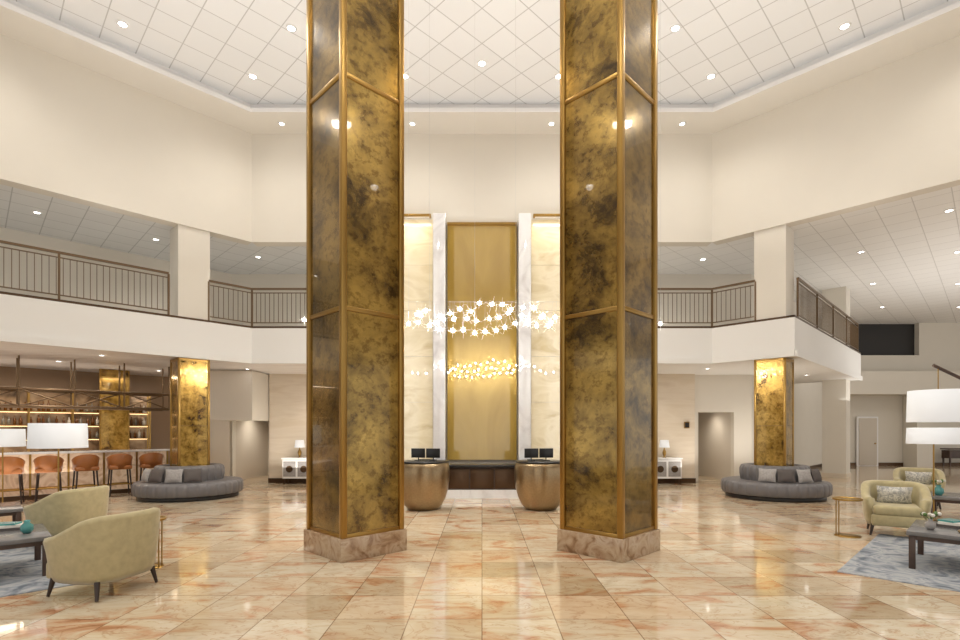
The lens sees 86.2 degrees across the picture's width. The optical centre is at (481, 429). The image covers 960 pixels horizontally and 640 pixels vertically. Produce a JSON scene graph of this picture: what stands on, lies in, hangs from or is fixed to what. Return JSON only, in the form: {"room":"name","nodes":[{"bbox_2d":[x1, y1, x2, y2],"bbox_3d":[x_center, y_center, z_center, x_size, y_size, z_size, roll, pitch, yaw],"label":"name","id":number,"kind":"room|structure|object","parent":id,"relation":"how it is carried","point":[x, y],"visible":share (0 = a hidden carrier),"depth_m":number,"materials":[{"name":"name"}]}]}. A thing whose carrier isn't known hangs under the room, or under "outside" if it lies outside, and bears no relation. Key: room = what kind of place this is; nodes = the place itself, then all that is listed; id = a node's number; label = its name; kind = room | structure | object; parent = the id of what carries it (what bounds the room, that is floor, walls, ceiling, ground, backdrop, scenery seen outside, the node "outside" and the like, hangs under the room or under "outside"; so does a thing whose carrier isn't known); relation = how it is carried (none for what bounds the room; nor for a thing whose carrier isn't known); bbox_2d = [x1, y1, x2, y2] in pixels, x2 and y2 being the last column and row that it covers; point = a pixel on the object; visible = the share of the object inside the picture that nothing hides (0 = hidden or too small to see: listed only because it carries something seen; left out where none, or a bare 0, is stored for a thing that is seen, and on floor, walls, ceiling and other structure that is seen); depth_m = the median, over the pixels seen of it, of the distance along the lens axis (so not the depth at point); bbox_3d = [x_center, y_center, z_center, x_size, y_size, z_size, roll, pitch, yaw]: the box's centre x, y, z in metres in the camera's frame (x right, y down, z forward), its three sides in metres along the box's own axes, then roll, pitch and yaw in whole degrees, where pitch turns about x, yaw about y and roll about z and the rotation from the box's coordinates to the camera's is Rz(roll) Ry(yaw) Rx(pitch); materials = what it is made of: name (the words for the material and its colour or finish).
{"room":"hotel lobby","nodes":[
{"label":"hotel lobby","id":0,"kind":"room"},
{"bbox_2d":[0,227,231,322],"bbox_3d":[-12.671,-3.690,10.971,0.200,2.220,13.859,0,0,45],"label":"wall","id":1,"kind":"structure","parent":0,"point":[48,263],"depth_m":13.30,"materials":[{"name":"white paint"}]},
{"bbox_2d":[0,366,231,475],"bbox_3d":[-13.970,-0.050,12.569,14.183,3.300,2.116,0,0,-37],"label":"wall","id":2,"kind":"structure","parent":0,"point":[220,431],"depth_m":15.91,"materials":[{"name":"beige"}]},
{"bbox_2d":[0,34,251,244],"bbox_3d":[-12.151,-6.140,3.907,4.758,2.760,21.862,0,0,22],"label":"wall","id":3,"kind":"structure","parent":0,"point":[69,131],"depth_m":10.97,"materials":[{"name":"white paint"}]},
{"bbox_2d":[0,291,305,376],"bbox_3d":[-13.450,-2.155,6.500,21.100,0.950,27.000,0,0,0],"label":"balcony","id":4,"kind":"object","parent":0,"point":[40,330],"depth_m":11.60,"materials":[{"name":"white paint"}]},
{"bbox_2d":[0,240,169,314],"bbox_3d":[-10.627,-3.121,8.325,9.759,0.982,0.055,0,0,-45],"label":"balcony railing","id":5,"kind":"object","parent":4,"relation":"on","point":[1,241],"visible":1,"depth_m":10.65,"materials":[{"name":"brown metal"}]},
{"bbox_2d":[0,355,169,410],"bbox_3d":[-11.108,-1.111,11.536,0.656,1.178,7.044,0,0,45],"label":"rack","id":6,"kind":"object","parent":4,"relation":"attached to","point":[17,388],"visible":1,"depth_m":12.66,"materials":[{"name":"brown metal"}]},
{"bbox_2d":[170,224,209,319],"bbox_3d":[-7.030,-3.690,12.350,0.680,2.220,0.680,0,0,45],"label":"pillar","id":7,"kind":"structure","parent":4,"relation":"on","point":[189,247],"depth_m":12.10,"materials":[{"name":"paint"}]},
{"bbox_2d":[208,280,305,325],"bbox_3d":[-4.824,-3.121,12.986,3.754,0.982,0.629,0,0,-11],"label":"balcony railing","id":8,"kind":"object","parent":4,"relation":"on","point":[209,281],"visible":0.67,"depth_m":13.04,"materials":[{"name":"brown metal"}]},
{"bbox_2d":[54,354,808,375],"bbox_3d":[-1.587,-1.690,14.070,23.398,0.020,5.447,0,0,-16],"label":"recessed light","id":9,"kind":"object","parent":4,"relation":"in","point":[97,354],"visible":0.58,"depth_m":14.03,"materials":[{"name":"white"}]},
{"bbox_2d":[0,184,305,273],"bbox_3d":[-13.450,-4.830,6.500,21.100,0.060,27.000,0,0,0],"label":"ceiling","id":10,"kind":"structure","parent":0,"point":[62,219],"depth_m":12.47,"materials":[{"name":"tile"}]},
{"bbox_2d":[32,210,260,257],"bbox_3d":[-8.838,-4.790,11.733,11.163,0.020,1.357,0,0,-35],"label":"recessed light","id":11,"kind":"object","parent":10,"relation":"in","point":[33,211],"visible":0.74,"depth_m":12.82,"materials":[{"name":"white"}]},
{"bbox_2d":[210,370,268,420],"bbox_3d":[-7.100,-0.980,15.100,1.250,1.400,1.300,0,0,0],"label":"wall","id":12,"kind":"structure","parent":0,"point":[235,395],"depth_m":14.45,"materials":[{"name":"white paint"}]},
{"bbox_2d":[232,274,305,482],"bbox_3d":[-5.340,-1.600,17.010,4.880,6.400,2.980,0,0,0],"label":"wall","id":13,"kind":"structure","parent":0,"point":[258,447],"depth_m":15.80,"materials":[{"name":"white paint"}]},
{"bbox_2d":[0,466,959,639],"bbox_3d":[3.000,1.650,5.000,54.000,0.100,42.000,0,0,0],"label":"floor","id":14,"kind":"structure","parent":0,"point":[238,567],"depth_m":5.45,"materials":[{"name":"stone"}]},
{"bbox_2d":[0,502,22,521],"bbox_3d":[-7.500,1.375,7.600,1.000,0.435,1.000,0,0,45],"label":"coffee table","id":15,"kind":"object","parent":14,"relation":"on","point":[14,509],"visible":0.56,"depth_m":7.58,"materials":[{"name":"wood"}]},
{"bbox_2d":[0,456,24,503],"bbox_3d":[-10.208,1.081,11.072,0.528,1.041,0.476,0,0,-37],"label":"bar stool","id":16,"kind":"object","parent":14,"relation":"on","point":[12,465],"visible":0.96,"depth_m":10.99,"materials":[{"name":"leather"}]},
{"bbox_2d":[0,429,25,502],"bbox_3d":[-9.250,0.790,9.900,0.680,1.620,0.680,0,0,0],"label":"floor lamp","id":17,"kind":"object","parent":14,"relation":"on","point":[8,437],"visible":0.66,"depth_m":9.82,"materials":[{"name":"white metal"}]},
{"bbox_2d":[0,545,71,596],"bbox_3d":[-6.300,1.596,5.300,2.970,0.008,3.677,0,0,45],"label":"area rug","id":18,"kind":"object","parent":14,"relation":"on","point":[20,573],"visible":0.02,"depth_m":5.69,"materials":[{"name":"grey carpet"}]},
{"bbox_2d":[0,523,51,575],"bbox_3d":[-5.450,1.375,5.620,1.050,0.435,1.050,0,0,45],"label":"coffee table","id":19,"kind":"object","parent":18,"relation":"on","point":[8,539],"visible":0.75,"depth_m":5.58,"materials":[{"name":"wood"}]},
{"bbox_2d":[0,521,22,531],"bbox_3d":[-5.500,1.116,5.950,0.311,0.080,0.236,0,0,-32],"label":"book stack","id":20,"kind":"object","parent":19,"relation":"on","point":[4,526],"visible":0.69,"depth_m":5.90,"materials":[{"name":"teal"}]},
{"bbox_2d":[20,520,33,533],"bbox_3d":[-5.100,1.084,5.750,0.120,0.144,0.120,0,0,0],"label":"vase","id":21,"kind":"object","parent":19,"relation":"on","point":[26,527],"visible":1,"depth_m":5.72,"materials":[{"name":"teal ceramic"}]},
{"bbox_2d":[23,485,109,536],"bbox_3d":[-5.824,1.199,7.246,0.772,0.793,0.845,0,0,9],"label":"armchair","id":22,"kind":"object","parent":18,"relation":"on","point":[59,511],"visible":0.64,"depth_m":6.90,"materials":[{"name":"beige fabric"}]},
{"bbox_2d":[33,455,63,502],"bbox_3d":[-9.742,1.081,11.539,0.528,1.041,0.476,0,0,-38],"label":"bar stool","id":23,"kind":"object","parent":14,"relation":"on","point":[47,463],"visible":0.94,"depth_m":11.37,"materials":[{"name":"leather"}]},
{"bbox_2d":[27,423,88,491],"bbox_3d":[-7.100,0.745,8.600,0.800,1.710,0.800,0,0,0],"label":"floor lamp","id":24,"kind":"object","parent":14,"relation":"on","point":[58,436],"visible":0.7,"depth_m":8.29,"materials":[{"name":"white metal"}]},
{"bbox_2d":[0,369,150,451],"bbox_3d":[-12.449,-0.048,12.736,0.655,3.285,7.235,0,0,45],"label":"bar shelf","id":25,"kind":"object","parent":14,"relation":"on","point":[114,428],"visible":0.39,"depth_m":14.32,"materials":[{"name":"brown wood"}]},
{"bbox_2d":[1,416,22,428],"bbox_3d":[-12.111,-0.194,13.220,0.399,0.312,0.081,0,0,-45],"label":"liquor bottles","id":26,"kind":"object","parent":25,"relation":"on","point":[20,419],"depth_m":13.19,"materials":[{"name":"brown glass"}]},
{"bbox_2d":[37,400,98,437],"bbox_3d":[-11.301,-0.288,14.030,1.303,0.999,0.081,0,0,-45],"label":"liquor bottles","id":27,"kind":"object","parent":25,"relation":"on","point":[38,409],"depth_m":14.12,"materials":[{"name":"brown glass"}]},
{"bbox_2d":[130,405,145,437],"bbox_3d":[-10.172,-0.251,15.158,0.374,0.947,0.081,0,0,-45],"label":"liquor bottles","id":28,"kind":"object","parent":25,"relation":"on","point":[141,422],"depth_m":15.16,"materials":[{"name":"brown glass"}]},
{"bbox_2d":[0,448,169,501],"bbox_3d":[-11.005,1.052,11.433,0.790,1.095,7.000,0,0,45],"label":"bar counter","id":29,"kind":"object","parent":14,"relation":"on","point":[11,481],"depth_m":12.25,"materials":[{"name":"white stone"}]},
{"bbox_2d":[71,454,99,488],"bbox_3d":[-9.273,1.081,12.007,0.476,1.041,0.528,0,0,43],"label":"bar stool","id":30,"kind":"object","parent":14,"relation":"on","point":[86,462],"visible":0.9,"depth_m":11.87,"materials":[{"name":"leather"}]},
{"bbox_2d":[43,507,159,601],"bbox_3d":[-3.755,1.199,5.133,0.772,0.793,0.845,0,0,15],"label":"armchair","id":31,"kind":"object","parent":14,"relation":"on","point":[96,551],"visible":1,"depth_m":4.81,"materials":[{"name":"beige fabric"}]},
{"bbox_2d":[106,453,132,496],"bbox_3d":[-8.807,1.081,12.473,0.528,1.041,0.476,0,0,-43],"label":"bar stool","id":32,"kind":"object","parent":14,"relation":"on","point":[118,461],"visible":0.96,"depth_m":12.32,"materials":[{"name":"leather"}]},
{"bbox_2d":[139,452,163,480],"bbox_3d":[-8.341,1.081,12.940,0.528,1.041,0.476,0,0,-43],"label":"bar stool","id":33,"kind":"object","parent":14,"relation":"on","point":[148,460],"visible":0.52,"depth_m":12.76,"materials":[{"name":"leather"}]},
{"bbox_2d":[154,515,166,568],"bbox_3d":[-3.900,1.314,5.980,0.390,0.572,0.390,0,0,0],"label":"table","id":34,"kind":"object","parent":14,"relation":"on","point":[162,518],"visible":0.3,"depth_m":6.00,"materials":[{"name":"brown metal"}]},
{"bbox_2d":[131,463,243,502],"bbox_3d":[-7.030,1.215,12.350,2.336,0.770,2.340,0,0,21],"label":"sofa","id":35,"kind":"object","parent":14,"relation":"on","point":[214,485],"visible":0.66,"depth_m":11.58,"materials":[{"name":"grey fabric"}]},
{"bbox_2d":[141,468,150,481],"bbox_3d":[-7.603,1.025,11.617,0.360,0.298,0.146,0,0,38],"label":"throw pillow","id":36,"kind":"object","parent":35,"relation":"on","point":[146,473],"visible":0.94,"depth_m":11.53,"materials":[{"name":"grey fabric"}]},
{"bbox_2d":[148,469,163,482],"bbox_3d":[-7.271,1.025,11.452,0.360,0.298,0.146,0,0,15],"label":"throw pillow","id":37,"kind":"object","parent":35,"relation":"on","point":[156,475],"visible":1,"depth_m":11.40,"materials":[{"name":"grey fabric"}]},
{"bbox_2d":[164,469,182,482],"bbox_3d":[-6.869,1.025,11.434,0.360,0.298,0.146,0,0,-10],"label":"throw pillow","id":38,"kind":"object","parent":35,"relation":"on","point":[171,475],"visible":1,"depth_m":11.39,"materials":[{"name":"grey fabric"}]},
{"bbox_2d":[183,468,201,482],"bbox_3d":[-6.524,1.025,11.570,0.360,0.298,0.146,0,0,-33],"label":"throw pillow","id":39,"kind":"object","parent":35,"relation":"on","point":[190,475],"visible":1,"depth_m":11.53,"materials":[{"name":"grey fabric"}]},
{"bbox_2d":[170,357,209,465],"bbox_3d":[-7.030,-0.048,12.350,0.686,3.295,0.686,0,0,45],"label":"pillar","id":40,"kind":"structure","parent":14,"relation":"on","point":[189,377],"depth_m":12.12,"materials":[{"name":"brown metal"}]},
{"bbox_2d":[281,457,305,483],"bbox_3d":[-5.450,1.210,15.250,0.900,0.780,0.380,0,0,0],"label":"console table","id":41,"kind":"object","parent":14,"relation":"on","point":[292,467],"visible":0.73,"depth_m":15.07,"materials":[{"name":"white wood"}]},
{"bbox_2d":[294,440,304,457],"bbox_3d":[-5.420,0.559,15.250,0.300,0.520,0.300,0,0,0],"label":"table lamp","id":42,"kind":"object","parent":41,"relation":"on","point":[299,444],"visible":1,"depth_m":15.16,"materials":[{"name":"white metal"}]},
{"bbox_2d":[304,0,406,562],"bbox_3d":[-1.690,-3.100,6.840,0.977,9.400,0.977,0,0,45],"label":"column","id":43,"kind":"structure","parent":14,"relation":"on","point":[355,48],"depth_m":6.53,"materials":[{"name":"metal"}]},
{"bbox_2d":[404,459,449,510],"bbox_3d":[-1.190,1.113,10.420,1.070,0.975,1.070,0,0,0],"label":"pod","id":44,"kind":"object","parent":14,"relation":"on","point":[426,482],"visible":0.81,"depth_m":9.99,"materials":[{"name":"brown metal"}]},
{"bbox_2d":[411,448,439,460],"bbox_3d":[-1.128,0.499,10.533,0.600,0.250,0.290,0,0,9],"label":"computer monitor","id":45,"kind":"object","parent":44,"relation":"on","point":[418,453],"visible":1,"depth_m":10.41,"materials":[{"name":"black plastic"}]},
{"bbox_2d":[446,463,517,497],"bbox_3d":[0.000,1.208,12.220,3.000,0.785,0.560,0,0,0],"label":"reception desk","id":46,"kind":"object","parent":14,"relation":"on","point":[467,480],"depth_m":12.02,"materials":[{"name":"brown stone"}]},
{"bbox_2d":[514,459,559,510],"bbox_3d":[1.190,1.113,10.420,1.070,0.975,1.070,0,0,0],"label":"pod","id":47,"kind":"object","parent":14,"relation":"on","point":[537,482],"visible":0.84,"depth_m":9.99,"materials":[{"name":"brown metal"}]},
{"bbox_2d":[524,448,552,460],"bbox_3d":[1.138,0.499,10.534,0.600,0.250,0.290,0,0,-9],"label":"computer monitor","id":48,"kind":"object","parent":47,"relation":"on","point":[531,453],"visible":1,"depth_m":10.41,"materials":[{"name":"black plastic"}]},
{"bbox_2d":[557,0,659,562],"bbox_3d":[1.690,-3.100,6.840,0.977,9.400,0.977,0,0,45],"label":"column","id":49,"kind":"structure","parent":14,"relation":"on","point":[609,48],"depth_m":6.55,"materials":[{"name":"metal"}]},
{"bbox_2d":[658,457,682,483],"bbox_3d":[5.450,1.210,15.250,0.900,0.780,0.380,0,0,0],"label":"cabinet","id":50,"kind":"object","parent":14,"relation":"on","point":[668,467],"visible":0.77,"depth_m":15.07,"materials":[{"name":"white wood"}]},
{"bbox_2d":[659,440,669,457],"bbox_3d":[5.420,0.559,15.250,0.300,0.520,0.300,0,0,0],"label":"table lamp","id":51,"kind":"object","parent":50,"relation":"on","point":[664,444],"visible":1,"depth_m":15.16,"materials":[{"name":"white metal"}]},
{"bbox_2d":[754,357,793,465],"bbox_3d":[7.030,-0.048,12.350,0.686,3.295,0.686,0,0,45],"label":"pillar","id":52,"kind":"structure","parent":14,"relation":"on","point":[773,377],"depth_m":12.11,"materials":[{"name":"brown metal"}]},
{"bbox_2d":[720,463,832,502],"bbox_3d":[7.030,1.215,12.350,2.336,0.770,2.340,0,0,-21],"label":"sofa","id":53,"kind":"object","parent":14,"relation":"on","point":[747,485],"visible":0.74,"depth_m":11.56,"materials":[{"name":"grey fabric"}]},
{"bbox_2d":[758,468,775,481],"bbox_3d":[6.457,1.025,11.617,0.360,0.298,0.146,0,0,38],"label":"throw pillow","id":54,"kind":"object","parent":53,"relation":"on","point":[769,475],"visible":1,"depth_m":11.57,"materials":[{"name":"grey fabric"}]},
{"bbox_2d":[777,469,795,482],"bbox_3d":[6.789,1.025,11.452,0.360,0.298,0.146,0,0,15],"label":"throw pillow","id":55,"kind":"object","parent":53,"relation":"on","point":[783,475],"visible":1,"depth_m":11.41,"materials":[{"name":"grey fabric"}]},
{"bbox_2d":[796,469,812,482],"bbox_3d":[7.191,1.025,11.434,0.360,0.298,0.146,0,0,-10],"label":"throw pillow","id":56,"kind":"object","parent":53,"relation":"on","point":[803,475],"visible":1,"depth_m":11.38,"materials":[{"name":"white fabric"}]},
{"bbox_2d":[810,468,821,482],"bbox_3d":[7.537,1.025,11.570,0.360,0.298,0.146,0,0,-33],"label":"throw pillow","id":57,"kind":"object","parent":53,"relation":"on","point":[815,473],"visible":0.98,"depth_m":11.50,"materials":[{"name":"grey fabric"}]},
{"bbox_2d":[821,379,850,477],"bbox_3d":[12.150,-0.050,17.600,0.720,3.300,0.720,0,0,45],"label":"pillar","id":58,"kind":"structure","parent":14,"relation":"on","point":[835,393],"depth_m":17.35,"materials":[{"name":"paint"}]},
{"bbox_2d":[832,496,862,537],"bbox_3d":[5.520,1.314,7.750,0.390,0.572,0.390,0,0,0],"label":"table","id":59,"kind":"object","parent":14,"relation":"on","point":[839,498],"visible":1,"depth_m":7.75,"materials":[{"name":"brown metal"}]},
{"bbox_2d":[837,534,959,591],"bbox_3d":[6.350,1.596,5.530,3.677,0.008,2.970,0,0,45],"label":"area rug","id":60,"kind":"object","parent":14,"relation":"on","point":[885,557],"visible":1,"depth_m":6.07,"materials":[{"name":"grey carpet"}]},
{"bbox_2d":[860,480,932,534],"bbox_3d":[6.334,1.199,7.872,0.845,0.793,0.772,0,0,34],"label":"armchair","id":61,"kind":"object","parent":60,"relation":"on","point":[890,503],"visible":0.91,"depth_m":7.79,"materials":[{"name":"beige fabric"}]},
{"bbox_2d":[906,364,959,421],"bbox_3d":[6.386,0.377,6.500,1.843,2.430,0.630,0,0,0],"label":"floor lamp","id":62,"kind":"object","parent":60,"relation":"on","point":[932,405],"visible":1,"depth_m":6.31,"materials":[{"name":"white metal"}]},
{"bbox_2d":[906,519,959,568],"bbox_3d":[5.620,1.375,5.900,1.050,0.435,1.050,0,0,45],"label":"coffee table","id":63,"kind":"object","parent":60,"relation":"on","point":[917,531],"visible":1,"depth_m":5.87,"materials":[{"name":"wood"}]},
{"bbox_2d":[920,511,941,529],"bbox_3d":[5.203,1.051,5.936,0.180,0.210,0.198,0,0,23],"label":"flower vase","id":64,"kind":"object","parent":63,"relation":"on","point":[930,524],"visible":1,"depth_m":5.92,"materials":[{"name":"grey ceramic"}]},
{"bbox_2d":[936,518,959,528],"bbox_3d":[5.620,1.116,6.150,0.311,0.080,0.236,0,0,-32],"label":"book stack","id":65,"kind":"object","parent":63,"relation":"on","point":[947,522],"visible":0.94,"depth_m":6.08,"materials":[{"name":"grey"}]},
{"bbox_2d":[893,467,945,509],"bbox_3d":[9.164,1.207,10.770,0.846,0.793,0.777,0,0,36],"label":"armchair","id":66,"kind":"object","parent":14,"relation":"on","point":[924,476],"visible":0.42,"depth_m":10.81,"materials":[{"name":"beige fabric"}]},
{"bbox_2d":[906,428,959,520],"bbox_3d":[7.880,0.780,8.950,0.760,1.640,0.760,0,0,0],"label":"floor lamp","id":67,"kind":"object","parent":14,"relation":"on","point":[933,436],"visible":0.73,"depth_m":8.72,"materials":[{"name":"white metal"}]},
{"bbox_2d":[930,491,959,518],"bbox_3d":[8.500,1.375,9.000,1.000,0.435,1.000,0,0,45],"label":"coffee table","id":68,"kind":"object","parent":14,"relation":"on","point":[947,497],"visible":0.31,"depth_m":8.93,"materials":[{"name":"wood"}]},
{"bbox_2d":[932,479,945,494],"bbox_3d":[8.103,1.015,9.085,0.180,0.282,0.198,0,0,23],"label":"flower vase","id":69,"kind":"object","parent":68,"relation":"on","point":[939,490],"visible":0.8,"depth_m":9.06,"materials":[{"name":"teal ceramic"}]},
{"bbox_2d":[940,448,959,466],"bbox_3d":[20.900,1.198,22.300,1.600,0.805,0.450,0,0,0],"label":"console table","id":70,"kind":"object","parent":14,"relation":"on","point":[949,453],"visible":0.94,"depth_m":22.11,"materials":[{"name":"brown wood"}]},
{"bbox_2d":[0,0,959,133],"bbox_3d":[0.000,-7.650,-1.075,28.150,0.300,28.150,0,0,0],"label":"ceiling","id":71,"kind":"structure","parent":0,"point":[198,56],"depth_m":10.41,"materials":[{"name":"white paint"}]},
{"bbox_2d":[409,121,415,125],"bbox_3d":[-1.696,-7.490,12.520,0.157,0.020,0.163,0,0,0],"label":"recessed light","id":72,"kind":"object","parent":71,"relation":"in","point":[413,123],"depth_m":12.53,"materials":[{"name":"white"}]},
{"bbox_2d":[412,0,455,332],"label":"chandelier","id":73,"kind":"object","parent":71,"relation":"hanging from","point":[417,314],"depth_m":8.82,"materials":[{"name":"white"}]},
{"bbox_2d":[458,302,480,322],"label":"chandelier","id":74,"kind":"object","parent":71,"relation":"hanging from","point":[459,309],"depth_m":9.03,"materials":[{"name":"white glass"}]},
{"bbox_2d":[116,19,850,79],"bbox_3d":[0.000,-7.790,5.650,17.010,0.020,11.510,0,0,0],"label":"recessed light","id":75,"kind":"object","parent":71,"relation":"in","point":[292,28],"depth_m":9.98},
{"bbox_2d":[486,0,536,331],"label":"chandelier","id":76,"kind":"object","parent":71,"relation":"hanging from","point":[489,318],"depth_m":8.98,"materials":[{"name":"white"}]},
{"bbox_2d":[539,312,558,328],"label":"chandelier","id":77,"kind":"object","parent":71,"relation":"hanging from","point":[541,317],"depth_m":9.22,"materials":[{"name":"white glass"}]},
{"bbox_2d":[548,121,554,125],"bbox_3d":[1.696,-7.490,12.520,0.157,0.020,0.163,0,0,0],"label":"recessed light","id":78,"kind":"object","parent":71,"relation":"in","point":[551,123],"depth_m":12.53,"materials":[{"name":"white"}]},
{"bbox_2d":[252,134,711,462],"bbox_3d":[0.000,-2.960,14.400,11.660,9.120,2.800,0,0,0],"label":"wall","id":79,"kind":"structure","parent":0,"point":[472,176],"depth_m":13.00,"materials":[{"name":"white paint"}]},
{"bbox_2d":[404,220,432,459],"bbox_3d":[-1.942,-1.848,12.920,1.405,6.896,0.100,0,0,0],"label":"panel","id":80,"kind":"object","parent":79,"relation":"attached to","point":[418,339],"visible":0.48,"depth_m":12.91,"materials":[{"name":"beige stone"}]},
{"bbox_2d":[404,214,430,217],"bbox_3d":[-1.920,-5.326,12.780,1.300,0.068,0.160,0,0,0],"label":"light fixture","id":81,"kind":"object","parent":80,"relation":"attached to","point":[405,215],"visible":0.54,"depth_m":12.72,"materials":[{"name":"brown metal"}]},
{"bbox_2d":[433,213,446,459],"bbox_3d":[-1.045,-1.850,12.760,0.300,6.900,0.460,0,0,0],"label":"marble pilaster","id":82,"kind":"object","parent":79,"relation":"attached to","point":[439,219],"visible":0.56,"depth_m":12.53,"materials":[{"name":"white stone"}]},
{"bbox_2d":[447,222,516,459],"bbox_3d":[0.000,-2.225,12.900,1.740,5.950,0.140,0,0,0],"label":"panel","id":83,"kind":"object","parent":79,"relation":"attached to","point":[481,370],"visible":1,"depth_m":12.89,"materials":[{"name":"gold metal"}]},
{"bbox_2d":[517,213,530,459],"bbox_3d":[1.045,-1.850,12.760,0.300,6.900,0.460,0,0,0],"label":"marble pilaster","id":84,"kind":"object","parent":79,"relation":"attached to","point":[524,219],"visible":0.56,"depth_m":12.53,"materials":[{"name":"white stone"}]},
{"bbox_2d":[531,220,559,459],"bbox_3d":[1.942,-1.848,12.920,1.405,6.896,0.100,0,0,0],"label":"panel","id":85,"kind":"object","parent":79,"relation":"attached to","point":[545,234],"visible":0.48,"depth_m":12.91,"materials":[{"name":"beige stone"}]},
{"bbox_2d":[533,214,559,217],"bbox_3d":[1.920,-5.326,12.780,1.300,0.068,0.160,0,0,0],"label":"light fixture","id":86,"kind":"object","parent":85,"relation":"attached to","point":[534,215],"visible":0.56,"depth_m":12.72,"materials":[{"name":"brown metal"}]},
{"bbox_2d":[658,274,750,482],"bbox_3d":[5.600,-1.600,17.010,5.400,6.400,2.980,0,0,0],"label":"wall","id":87,"kind":"structure","parent":0,"point":[717,408],"depth_m":15.80,"materials":[{"name":"white paint"}]},
{"bbox_2d":[684,422,689,427],"bbox_3d":[6.200,-0.150,15.523,0.160,0.200,0.045,0,0,0],"label":"wall sign","id":88,"kind":"object","parent":87,"relation":"attached to","point":[686,424],"visible":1,"depth_m":15.50,"materials":[{"name":"brown metal"}]},
{"bbox_2d":[658,315,862,383],"bbox_3d":[8.038,-2.155,14.864,10.967,0.950,5.402,0,0,-20],"label":"balcony","id":89,"kind":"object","parent":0,"point":[727,349],"depth_m":13.00,"materials":[{"name":"white paint"}]},
{"bbox_2d":[658,280,755,325],"bbox_3d":[4.824,-3.121,12.986,3.754,0.982,0.629,0,0,11],"label":"balcony railing","id":90,"kind":"object","parent":89,"relation":"on","point":[750,281],"visible":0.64,"depth_m":13.04,"materials":[{"name":"brown metal"}]},
{"bbox_2d":[754,224,793,319],"bbox_3d":[7.030,-3.690,12.350,0.680,2.220,0.680,0,0,45],"label":"pillar","id":91,"kind":"structure","parent":89,"relation":"on","point":[773,247],"depth_m":12.10,"materials":[{"name":"paint"}]},
{"bbox_2d":[796,277,858,350],"bbox_3d":[10.135,-3.121,14.805,0.055,0.982,7.578,0,0,45],"label":"balcony railing","id":92,"kind":"object","parent":89,"relation":"on","point":[852,331],"visible":0.97,"depth_m":14.18,"materials":[{"name":"brown metal"}]},
{"bbox_2d":[822,286,849,345],"bbox_3d":[12.150,-3.690,17.600,0.680,2.220,0.680,0,0,45],"label":"pillar","id":93,"kind":"structure","parent":89,"relation":"on","point":[840,296],"depth_m":17.31,"materials":[{"name":"paint"}]},
{"bbox_2d":[751,274,821,468],"bbox_3d":[11.840,-1.600,19.460,0.230,6.400,10.182,0,0,45],"label":"wall","id":94,"kind":"structure","parent":0,"point":[807,396],"depth_m":20.30,"materials":[{"name":"white paint"}]},
{"bbox_2d":[658,185,959,323],"bbox_3d":[16.450,-4.830,9.500,27.100,0.060,33.000,0,0,0],"label":"ceiling","id":95,"kind":"structure","parent":0,"point":[909,244],"depth_m":14.53,"materials":[{"name":"tile"}]},
{"bbox_2d":[699,208,959,307],"bbox_3d":[13.000,-4.790,14.300,18.200,0.020,11.600,0,0,0],"label":"recessed light","id":96,"kind":"object","parent":95,"relation":"in","point":[950,209],"visible":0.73,"depth_m":13.82,"materials":[{"name":"white"}]},
{"bbox_2d":[712,35,959,244],"bbox_3d":[12.151,-6.140,3.907,4.758,2.760,21.862,0,0,-22],"label":"wall","id":97,"kind":"structure","parent":0,"point":[890,132],"depth_m":11.03,"materials":[{"name":"white paint"}]},
{"bbox_2d":[850,323,959,466],"bbox_3d":[22.650,-1.600,22.800,14.700,6.400,1.200,0,0,0],"label":"wall","id":98,"kind":"structure","parent":0,"point":[896,359],"depth_m":23.00,"materials":[{"name":"white paint"}]},
{"bbox_2d":[856,417,877,465],"bbox_3d":[17.200,0.500,22.875,0.950,2.200,0.130,0,0,0],"label":"door","id":99,"kind":"structure","parent":98,"relation":"in","point":[866,427],"depth_m":22.85,"materials":[{"name":"white wood"}]}
]}

